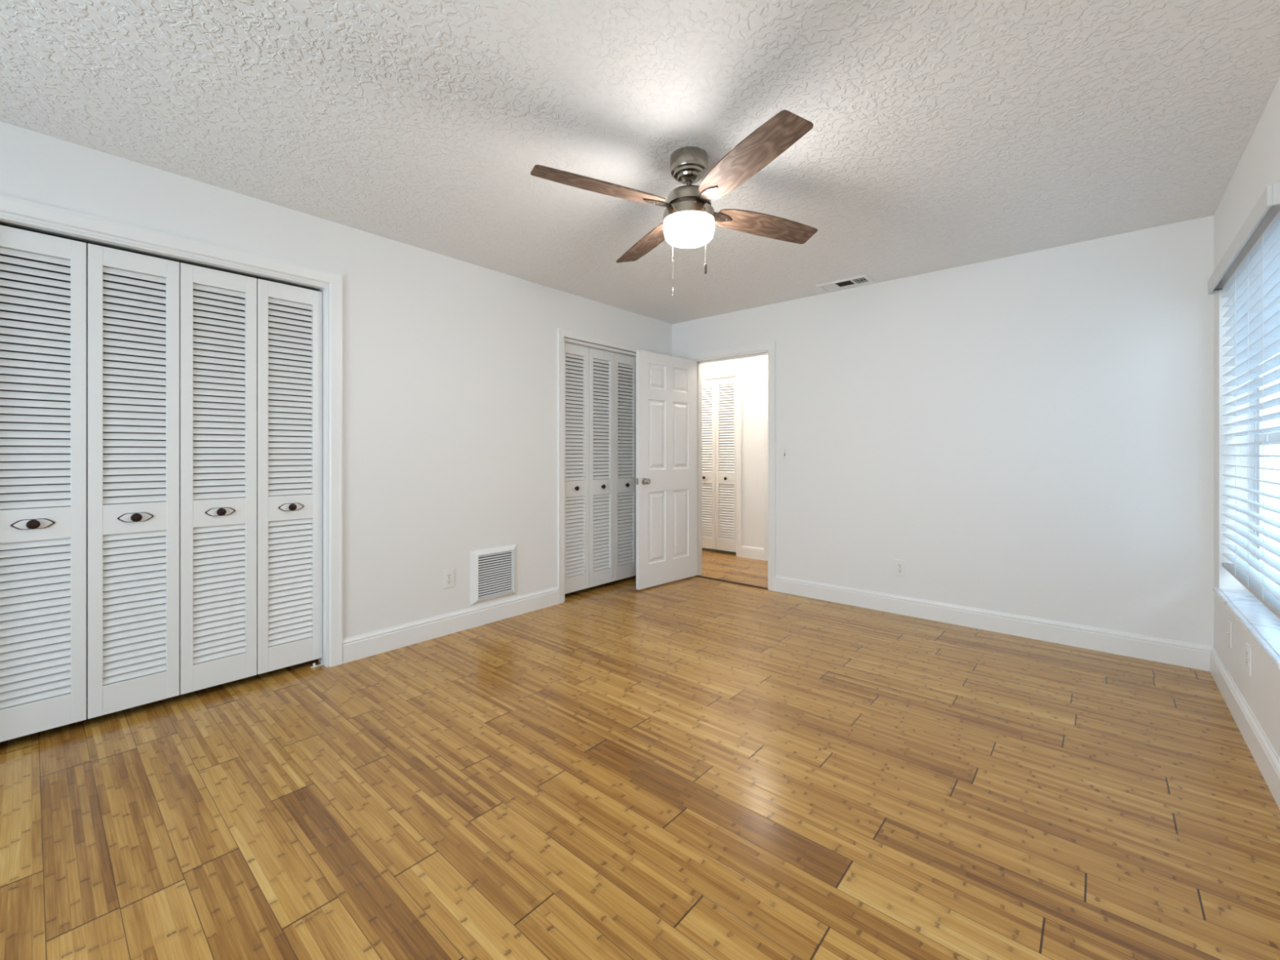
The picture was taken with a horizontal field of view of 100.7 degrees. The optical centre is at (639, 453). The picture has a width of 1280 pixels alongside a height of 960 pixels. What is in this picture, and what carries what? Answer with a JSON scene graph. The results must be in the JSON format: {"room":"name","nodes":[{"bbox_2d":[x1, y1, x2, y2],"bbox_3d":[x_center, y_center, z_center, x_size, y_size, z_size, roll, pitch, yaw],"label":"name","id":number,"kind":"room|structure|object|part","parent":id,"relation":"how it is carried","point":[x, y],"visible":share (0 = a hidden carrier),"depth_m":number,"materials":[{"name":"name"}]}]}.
{"room":"empty bedroom","nodes":[
{"label":"empty bedroom","id":0,"kind":"room"},
{"bbox_2d":[0,223,620,701],"bbox_3d":[-1.420,-0.056,3.896,0.640,2.440,4.622,0,0,41],"label":"wall","id":1,"kind":"structure","parent":0,"point":[86,242],"depth_m":2.86,"materials":[{"name":"grey paint"}]},
{"bbox_2d":[0,121,671,666],"bbox_3d":[-1.762,-0.056,2.922,0.120,2.440,6.440,0,0,41],"label":"wall","id":2,"kind":"structure","parent":0,"point":[450,365],"depth_m":3.25,"materials":[{"name":"white paint"}]},
{"bbox_2d":[0,225,86,742],"bbox_3d":[-2.436,0.116,2.128,0.060,2.016,0.296,0,0,41],"label":"door leaf","id":3,"kind":"structure","parent":2,"relation":"in","point":[21,527],"depth_m":2.15,"materials":[{"name":"white paint"}]},
{"bbox_3d":[-2.437,0.282,2.128,0.002,0.040,0.120,0,0,41],"label":"knob plate","id":4,"kind":"part","parent":3,"relation":"part of","materials":[{"name":"white"}]},
{"bbox_3d":[-2.436,0.282,2.128,0.003,0.035,0.104,0,0,41],"label":"plate","id":5,"kind":"part","parent":3,"relation":"part of","materials":[{"name":"white"}]},
{"bbox_3d":[-2.425,0.282,2.118,0.030,0.038,0.038,0,0,41],"label":"knob","id":6,"kind":"part","parent":3,"relation":"part of","materials":[{"name":"brown metal"}]},
{"bbox_3d":[-2.449,0.674,2.139,0.018,0.646,0.210,0,0,41],"label":"louver panel","id":7,"kind":"part","parent":3,"relation":"part of","materials":[{"name":"white paint"}]},
{"bbox_3d":[-2.449,-0.296,2.139,0.018,1.027,0.210,0,0,41],"label":"louver panel","id":8,"kind":"part","parent":3,"relation":"part of","materials":[{"name":"white paint"}]},
{"bbox_2d":[87,243,179,719],"bbox_3d":[-2.239,0.116,2.354,0.060,2.016,0.296,0,0,41],"label":"door leaf","id":9,"kind":"structure","parent":2,"relation":"in","point":[117,521],"depth_m":2.35,"materials":[{"name":"white paint"}]},
{"bbox_3d":[-2.252,0.674,2.365,0.018,0.646,0.210,0,0,41],"label":"louver panel","id":10,"kind":"part","parent":9,"relation":"part of","materials":[{"name":"white paint"}]},
{"bbox_3d":[-2.252,-0.296,2.365,0.018,1.027,0.210,0,0,41],"label":"louver panel","id":11,"kind":"part","parent":9,"relation":"part of","materials":[{"name":"white paint"}]},
{"bbox_3d":[-2.240,0.282,2.355,0.002,0.040,0.120,0,0,41],"label":"knob plate","id":12,"kind":"part","parent":9,"relation":"part of","materials":[{"name":"white metal"}]},
{"bbox_3d":[-2.240,0.282,2.354,0.003,0.035,0.104,0,0,41],"label":"plate","id":13,"kind":"part","parent":9,"relation":"part of","materials":[{"name":"white metal"}]},
{"bbox_3d":[-2.228,0.282,2.345,0.030,0.038,0.038,0,0,41],"label":"knob","id":14,"kind":"part","parent":9,"relation":"part of","materials":[{"name":"brown metal"}]},
{"bbox_2d":[0,214,325,288],"bbox_3d":[-2.125,-0.911,2.450,0.045,0.010,1.206,0,0,41],"label":"trim","id":15,"kind":"structure","parent":2,"relation":"attached to","point":[5,219],"depth_m":2.36,"materials":[{"name":"white paint"}]},
{"bbox_2d":[0,194,342,666],"bbox_3d":[-2.144,0.087,2.467,0.139,2.155,1.355,0,0,41],"label":"trim","id":16,"kind":"structure","parent":2,"relation":"attached to","point":[8,204],"depth_m":2.89,"materials":[{"name":"white paint"}]},
{"bbox_2d":[179,262,257,694],"bbox_3d":[-2.043,0.116,2.581,0.060,2.016,0.296,0,0,41],"label":"door leaf","id":17,"kind":"structure","parent":2,"relation":"in","point":[197,514],"depth_m":2.58,"materials":[{"name":"white paint"}]},
{"bbox_3d":[-2.055,0.674,2.592,0.018,0.646,0.210,0,0,41],"label":"louver panel","id":18,"kind":"part","parent":17,"relation":"part of","materials":[{"name":"white paint"}]},
{"bbox_3d":[-2.055,-0.296,2.592,0.018,1.027,0.210,0,0,41],"label":"louver panel","id":19,"kind":"part","parent":17,"relation":"part of","materials":[{"name":"white paint"}]},
{"bbox_3d":[-2.043,0.282,2.581,0.002,0.040,0.120,0,0,41],"label":"knob plate","id":20,"kind":"part","parent":17,"relation":"part of","materials":[{"name":"brown"}]},
{"bbox_3d":[-2.043,0.282,2.581,0.003,0.035,0.104,0,0,41],"label":"plate","id":21,"kind":"part","parent":17,"relation":"part of","materials":[{"name":"white metal"}]},
{"bbox_3d":[-2.032,0.282,2.571,0.030,0.038,0.038,0,0,41],"label":"knob","id":22,"kind":"part","parent":17,"relation":"part of","materials":[{"name":"brown metal"}]},
{"bbox_2d":[257,278,322,674],"bbox_3d":[-1.846,0.116,2.808,0.060,2.016,0.296,0,0,41],"label":"door leaf","id":23,"kind":"structure","parent":2,"relation":"in","point":[277,509],"depth_m":2.81,"materials":[{"name":"white paint"}]},
{"bbox_3d":[-1.859,0.674,2.818,0.018,0.646,0.210,0,0,41],"label":"louver panel","id":24,"kind":"part","parent":23,"relation":"part of","materials":[{"name":"white paint"}]},
{"bbox_3d":[-1.859,-0.296,2.818,0.018,1.027,0.210,0,0,41],"label":"louver panel","id":25,"kind":"part","parent":23,"relation":"part of","materials":[{"name":"white paint"}]},
{"bbox_3d":[-1.847,0.282,2.808,0.002,0.040,0.120,0,0,41],"label":"knob plate","id":26,"kind":"part","parent":23,"relation":"part of","materials":[{"name":"brown"}]},
{"bbox_3d":[-1.846,0.282,2.808,0.003,0.035,0.104,0,0,41],"label":"plate","id":27,"kind":"part","parent":23,"relation":"part of","materials":[{"name":"white"}]},
{"bbox_3d":[-1.835,0.282,2.798,0.030,0.038,0.038,0,0,41],"label":"knob","id":28,"kind":"part","parent":23,"relation":"part of","materials":[{"name":"brown metal"}]},
{"bbox_2d":[443,568,453,588],"bbox_3d":[-1.237,0.809,3.429,0.008,0.118,0.074,0,0,41],"label":"power outlet","id":29,"kind":"object","parent":2,"relation":"attached to","point":[448,575],"visible":1,"depth_m":3.42,"materials":[{"name":"white plastic"}]},
{"bbox_2d":[446,579,451,584],"bbox_3d":[-1.235,0.829,3.427,0.002,0.028,0.033,0,0,41],"label":"receptacle","id":30,"kind":"object","parent":29,"relation":"attached to","point":[448,581],"depth_m":3.43,"materials":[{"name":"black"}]},
{"bbox_2d":[342,586,558,663],"bbox_3d":[-1.711,1.098,2.878,0.016,0.132,6.200,0,0,41],"label":"baseboard","id":31,"kind":"structure","parent":2,"relation":"attached to","point":[369,644],"depth_m":3.38,"materials":[{"name":"white paint"}]},
{"bbox_2d":[470,544,516,604],"bbox_3d":[-1.006,0.834,3.683,0.026,0.360,0.372,0,0,41],"label":"air vent","id":32,"kind":"object","parent":2,"relation":"in","point":[493,571],"visible":1,"depth_m":3.67,"materials":[{"name":"white metal"}]},
{"bbox_2d":[564,342,588,594],"bbox_3d":[-0.525,0.116,4.329,0.060,2.016,0.302,0,0,41],"label":"door leaf","id":33,"kind":"structure","parent":2,"relation":"in","point":[578,490],"depth_m":4.36,"materials":[{"name":"white paint"}]},
{"bbox_3d":[-0.538,0.674,4.340,0.018,0.646,0.216,0,0,41],"label":"louver panel","id":34,"kind":"part","parent":33,"relation":"part of","materials":[{"name":"white paint"}]},
{"bbox_3d":[-0.538,-0.296,4.340,0.018,1.027,0.216,0,0,41],"label":"louver panel","id":35,"kind":"part","parent":33,"relation":"part of","materials":[{"name":"white paint"}]},
{"bbox_2d":[564,339,635,356],"bbox_3d":[-0.207,-0.899,4.660,0.045,0.010,1.235,0,0,41],"label":"trim","id":36,"kind":"structure","parent":2,"relation":"attached to","point":[566,340],"depth_m":4.49,"materials":[{"name":"white paint"}]},
{"bbox_2d":[588,347,613,587],"bbox_3d":[-0.325,0.116,4.560,0.060,2.016,0.302,0,0,41],"label":"door leaf","id":37,"kind":"structure","parent":2,"relation":"in","point":[599,486],"depth_m":4.57,"materials":[{"name":"white paint"}]},
{"bbox_3d":[-0.337,0.674,4.571,0.018,0.646,0.216,0,0,41],"label":"louver panel","id":38,"kind":"part","parent":37,"relation":"part of","materials":[{"name":"white paint"}]},
{"bbox_3d":[-0.337,-0.296,4.571,0.018,1.027,0.216,0,0,41],"label":"louver panel","id":39,"kind":"part","parent":37,"relation":"part of","materials":[{"name":"white paint"}]},
{"bbox_2d":[557,327,668,604],"bbox_3d":[-0.226,0.093,4.677,0.139,2.143,1.384,0,0,41],"label":"trim","id":40,"kind":"structure","parent":2,"relation":"attached to","point":[562,333],"depth_m":4.14,"materials":[{"name":"white paint"}]},
{"bbox_2d":[613,352,635,581],"bbox_3d":[-0.124,0.116,4.792,0.060,2.016,0.302,0,0,41],"label":"door leaf","id":41,"kind":"structure","parent":2,"relation":"in","point":[626,486],"depth_m":4.79,"materials":[{"name":"white paint"}]},
{"bbox_3d":[-0.137,0.674,4.802,0.018,0.646,0.216,0,0,41],"label":"louver panel","id":42,"kind":"part","parent":41,"relation":"part of","materials":[{"name":"white paint"}]},
{"bbox_3d":[-0.137,-0.296,4.802,0.018,1.027,0.216,0,0,41],"label":"louver panel","id":43,"kind":"part","parent":41,"relation":"part of","materials":[{"name":"white paint"}]},
{"bbox_2d":[0,575,1279,959],"bbox_3d":[-0.605,1.164,1.917,4.346,0.001,6.198,0,0,41],"label":"floor","id":44,"kind":"structure","parent":0,"point":[693,767],"depth_m":1.74,"materials":[{"name":"brown wood"}]},
{"bbox_2d":[311,660,323,667],"bbox_3d":[-1.772,1.153,2.905,0.020,0.022,0.055,0,0,41],"label":"pivot bracket","id":45,"kind":"object","parent":44,"relation":"on","point":[322,661],"visible":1,"depth_m":2.90,"materials":[{"name":"silver metal"}]},
{"bbox_2d":[694,575,768,589],"bbox_3d":[0.813,1.161,4.799,0.762,0.012,0.022,0,0,41],"label":"threshold","id":46,"kind":"object","parent":44,"relation":"on","point":[695,575],"visible":0.78,"depth_m":4.77,"materials":[{"name":"brown"}]},
{"bbox_2d":[0,0,1279,324],"bbox_3d":[-0.305,-1.326,2.796,5.646,0.100,8.320,0,0,41],"label":"ceiling","id":47,"kind":"structure","parent":0,"point":[944,134],"depth_m":1.96,"materials":[{"name":"white paint"}]},
{"bbox_2d":[530,109,817,296],"bbox_3d":[0.217,-0.990,2.275,1.037,0.572,1.060,0,0,18],"label":"ceiling fan","id":48,"kind":"object","parent":47,"relation":"hanging from","point":[689,217],"visible":1,"depth_m":2.18,"materials":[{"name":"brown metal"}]},
{"bbox_3d":[-0.159,-1.053,2.091,0.552,0.007,0.142,0,12,-28],"label":"blade","id":49,"kind":"part","parent":48,"relation":"part of","materials":[{"name":"brown wood"}]},
{"bbox_3d":[0.040,-1.053,2.655,0.142,0.007,0.552,-13,6,-24],"label":"blade","id":50,"kind":"part","parent":48,"relation":"part of","materials":[{"name":"brown wood"}]},
{"bbox_3d":[0.210,-0.951,2.278,0.219,0.084,0.219,0,0,41],"label":"lamp shade","id":51,"kind":"part","parent":48,"relation":"part of","materials":[{"name":"white glass"}]},
{"bbox_3d":[0.267,-0.896,2.186,0.006,0.236,0.016,0,0,-32],"label":"pull chain","id":52,"kind":"part","parent":48,"relation":"part of","materials":[{"name":"silver metal"}]},
{"bbox_3d":[0.381,-1.053,1.901,0.142,0.007,0.552,13,-6,-24],"label":"blade","id":53,"kind":"part","parent":48,"relation":"part of","materials":[{"name":"brown wood"}]},
{"bbox_3d":[0.586,-1.053,2.452,0.552,0.007,0.142,0,-12,-26],"label":"blade","id":54,"kind":"part","parent":48,"relation":"part of","materials":[{"name":"brown wood"}]},
{"bbox_2d":[815,274,874,291],"bbox_3d":[1.530,-1.271,3.962,0.370,0.010,0.184,0,0,41],"label":"ceiling vent","id":55,"kind":"object","parent":47,"relation":"in","point":[863,279],"visible":1,"depth_m":3.95,"materials":[{"name":"white metal"}]},
{"bbox_2d":[702,383,733,537],"bbox_3d":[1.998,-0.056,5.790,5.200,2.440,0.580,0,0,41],"label":"louvered closet door","id":56,"kind":"structure","parent":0,"point":[731,384],"depth_m":6.88,"materials":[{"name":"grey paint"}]},
{"bbox_2d":[699,547,768,587],"bbox_3d":[1.569,1.164,5.296,5.000,0.001,1.728,0,0,41],"label":"floor","id":57,"kind":"structure","parent":0,"point":[716,563],"depth_m":5.41,"materials":[{"name":"brown wood"}]},
{"bbox_2d":[702,355,768,547],"bbox_3d":[1.768,-0.056,5.526,5.200,2.440,0.120,0,0,41],"label":"wall","id":58,"kind":"structure","parent":0,"point":[753,367],"depth_m":5.90,"materials":[{"name":"white paint"}]},
{"bbox_2d":[702,378,715,549],"bbox_3d":[0.774,0.120,6.346,0.296,2.016,0.060,0,0,41],"label":"door leaf","id":59,"kind":"structure","parent":58,"relation":"in","point":[708,477],"depth_m":6.32,"materials":[{"name":"white paint"}]},
{"bbox_3d":[0.785,0.678,6.359,0.210,0.646,0.018,0,0,41],"label":"louver panel","id":60,"kind":"part","parent":59,"relation":"part of","materials":[{"name":"white paint"}]},
{"bbox_3d":[0.785,-0.292,6.359,0.210,1.027,0.018,0,0,41],"label":"louver panel","id":61,"kind":"part","parent":59,"relation":"part of","materials":[{"name":"white paint"}]},
{"bbox_2d":[702,368,742,556],"bbox_3d":[0.672,0.102,6.465,1.352,2.125,0.139,0,0,41],"label":"trim","id":62,"kind":"structure","parent":58,"relation":"attached to","point":[738,372],"depth_m":6.00,"materials":[{"name":"white paint"}]},
{"bbox_2d":[715,376,736,552],"bbox_3d":[1.001,0.120,6.150,0.296,2.016,0.060,0,0,41],"label":"door leaf","id":63,"kind":"structure","parent":58,"relation":"in","point":[724,479],"depth_m":6.17,"materials":[{"name":"white paint"}]},
{"bbox_3d":[1.012,0.678,6.162,0.210,0.646,0.018,0,0,41],"label":"louver panel","id":64,"kind":"part","parent":63,"relation":"part of","materials":[{"name":"white paint"}]},
{"bbox_3d":[1.012,-0.292,6.162,0.210,1.027,0.018,0,0,41],"label":"louver panel","id":65,"kind":"part","parent":63,"relation":"part of","materials":[{"name":"white paint"}]},
{"bbox_2d":[741,545,764,559],"bbox_3d":[1.251,1.098,5.885,0.291,0.132,0.016,0,0,41],"label":"baseboard","id":66,"kind":"structure","parent":58,"relation":"attached to","point":[748,552],"depth_m":5.88,"materials":[{"name":"white paint"}]},
{"bbox_2d":[764,366,768,560],"bbox_3d":[1.736,0.107,5.541,0.900,2.115,0.139,0,0,41],"label":"trim","id":67,"kind":"structure","parent":58,"relation":"attached to","point":[766,368],"depth_m":5.77,"materials":[{"name":"white paint"}]},
{"bbox_2d":[620,215,1213,646],"bbox_3d":[1.722,-0.056,5.208,5.546,2.440,1.820,0,0,41],"label":"wall","id":68,"kind":"structure","parent":0,"point":[1031,433],"depth_m":3.41,"materials":[{"name":"white paint"}]},
{"bbox_2d":[635,350,697,590],"bbox_3d":[0.251,0.137,4.754,0.784,2.025,0.151,0,0,-45],"label":"door","id":69,"kind":"structure","parent":68,"relation":"in","point":[666,479],"depth_m":4.72,"materials":[{"name":"white paint"}]},
{"bbox_3d":[0.059,0.234,4.494,0.055,0.055,0.050,0,0,-45],"label":"knob","id":70,"kind":"part","parent":69,"relation":"part of","materials":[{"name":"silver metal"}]},
{"bbox_2d":[687,341,776,591],"bbox_3d":[0.843,0.107,4.833,0.910,2.115,0.139,0,0,41],"label":"trim","id":71,"kind":"structure","parent":68,"relation":"attached to","point":[771,346],"depth_m":4.52,"materials":[{"name":"white paint"}]},
{"bbox_2d":[780,447,789,461],"bbox_3d":[1.210,0.004,4.436,0.074,0.118,0.018,0,0,41],"label":"light switch","id":72,"kind":"object","parent":68,"relation":"attached to","point":[784,451],"visible":1,"depth_m":4.44,"materials":[{"name":"white plastic"}]},
{"bbox_2d":[894,559,905,577],"bbox_3d":[1.890,0.831,3.852,0.074,0.118,0.008,0,0,41],"label":"power outlet","id":73,"kind":"object","parent":68,"relation":"attached to","point":[900,565],"visible":1,"depth_m":3.85,"materials":[{"name":"white plastic"}]},
{"bbox_2d":[774,575,1212,671],"bbox_3d":[1.687,1.098,4.023,3.646,0.132,0.016,0,0,41],"label":"baseboard","id":74,"kind":"structure","parent":68,"relation":"attached to","point":[1188,655],"depth_m":3.39,"materials":[{"name":"white paint"}]},
{"bbox_2d":[1213,77,1279,758],"bbox_3d":[1.066,-0.056,0.389,0.180,2.440,6.320,0,0,41],"label":"wall","id":75,"kind":"structure","parent":0,"point":[1258,167],"depth_m":2.59,"materials":[{"name":"white paint"}]},
{"bbox_2d":[1225,618,1232,647],"bbox_3d":[2.742,0.834,2.470,0.016,0.118,0.074,0,0,41],"label":"cable plate","id":76,"kind":"object","parent":75,"relation":"attached to","point":[1229,632],"visible":1,"depth_m":2.45,"materials":[{"name":"white plastic"}]},
{"bbox_3d":[2.745,0.834,2.467,0.006,0.118,0.074,0,0,41],"label":"plate","id":77,"kind":"part","parent":76,"relation":"part of","materials":[{"name":"white plastic"}]},
{"bbox_2d":[1209,646,1279,809],"bbox_3d":[1.031,1.098,0.498,0.016,0.132,6.200,0,0,41],"label":"baseboard","id":78,"kind":"structure","parent":75,"relation":"attached to","point":[1264,753],"depth_m":2.11,"materials":[{"name":"white paint"}]},
{"bbox_2d":[1212,357,1279,669],"bbox_3d":[2.592,-0.091,2.174,0.185,1.590,1.347,0,0,41],"label":"window","id":79,"kind":"structure","parent":75,"relation":"in","point":[1263,625],"depth_m":2.49,"materials":[{"name":"white plastic"}]},
{"bbox_2d":[1207,182,1279,618],"bbox_3d":[2.545,-0.161,2.214,0.102,1.466,1.299,0,0,41],"label":"window blind","id":80,"kind":"object","parent":79,"relation":"attached to","point":[1252,282],"visible":1,"depth_m":2.19,"materials":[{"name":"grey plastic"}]},
{"bbox_3d":[2.913,-0.136,2.605,0.054,1.389,0.002,0,0,41],"label":"ladder cord","id":81,"kind":"part","parent":80,"relation":"part of","materials":[{"name":"white fabric"}]},
{"bbox_3d":[2.735,-0.136,2.399,0.054,1.389,0.002,0,0,41],"label":"ladder cord","id":82,"kind":"part","parent":80,"relation":"part of","materials":[{"name":"white fabric"}]},
{"bbox_3d":[2.562,0.562,2.200,0.050,0.020,1.263,0,0,41],"label":"rail","id":83,"kind":"part","parent":80,"relation":"part of","materials":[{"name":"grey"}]},
{"bbox_3d":[2.556,-0.136,2.193,0.054,1.389,0.002,0,0,41],"label":"ladder cord","id":84,"kind":"part","parent":80,"relation":"part of","materials":[{"name":"white fabric"}]},
{"bbox_3d":[2.381,-0.136,1.991,0.054,1.389,0.002,0,0,41],"label":"ladder cord","id":85,"kind":"part","parent":80,"relation":"part of","materials":[{"name":"white fabric"}]},
{"bbox_3d":[2.573,0.695,2.191,0.135,0.018,1.347,0,0,41],"label":"sill","id":86,"kind":"part","parent":79,"relation":"part of","materials":[{"name":"stone"}]},
{"bbox_3d":[2.643,-0.100,2.130,0.050,1.572,1.287,0,0,41],"label":"frame","id":87,"kind":"part","parent":79,"relation":"part of","materials":[{"name":"white plastic"}]},
{"bbox_3d":[2.844,-0.100,2.365,0.030,1.482,0.578,0,0,41],"label":"sash","id":88,"kind":"part","parent":79,"relation":"part of","materials":[{"name":"white plastic"}]},
{"bbox_2d":[1245,642,1251,676],"bbox_3d":[2.473,0.834,2.154,0.008,0.118,0.074,0,0,41],"label":"power outlet","id":89,"kind":"object","parent":75,"relation":"attached to","point":[1248,648],"visible":1,"depth_m":2.14,"materials":[{"name":"white plastic"}]}
]}

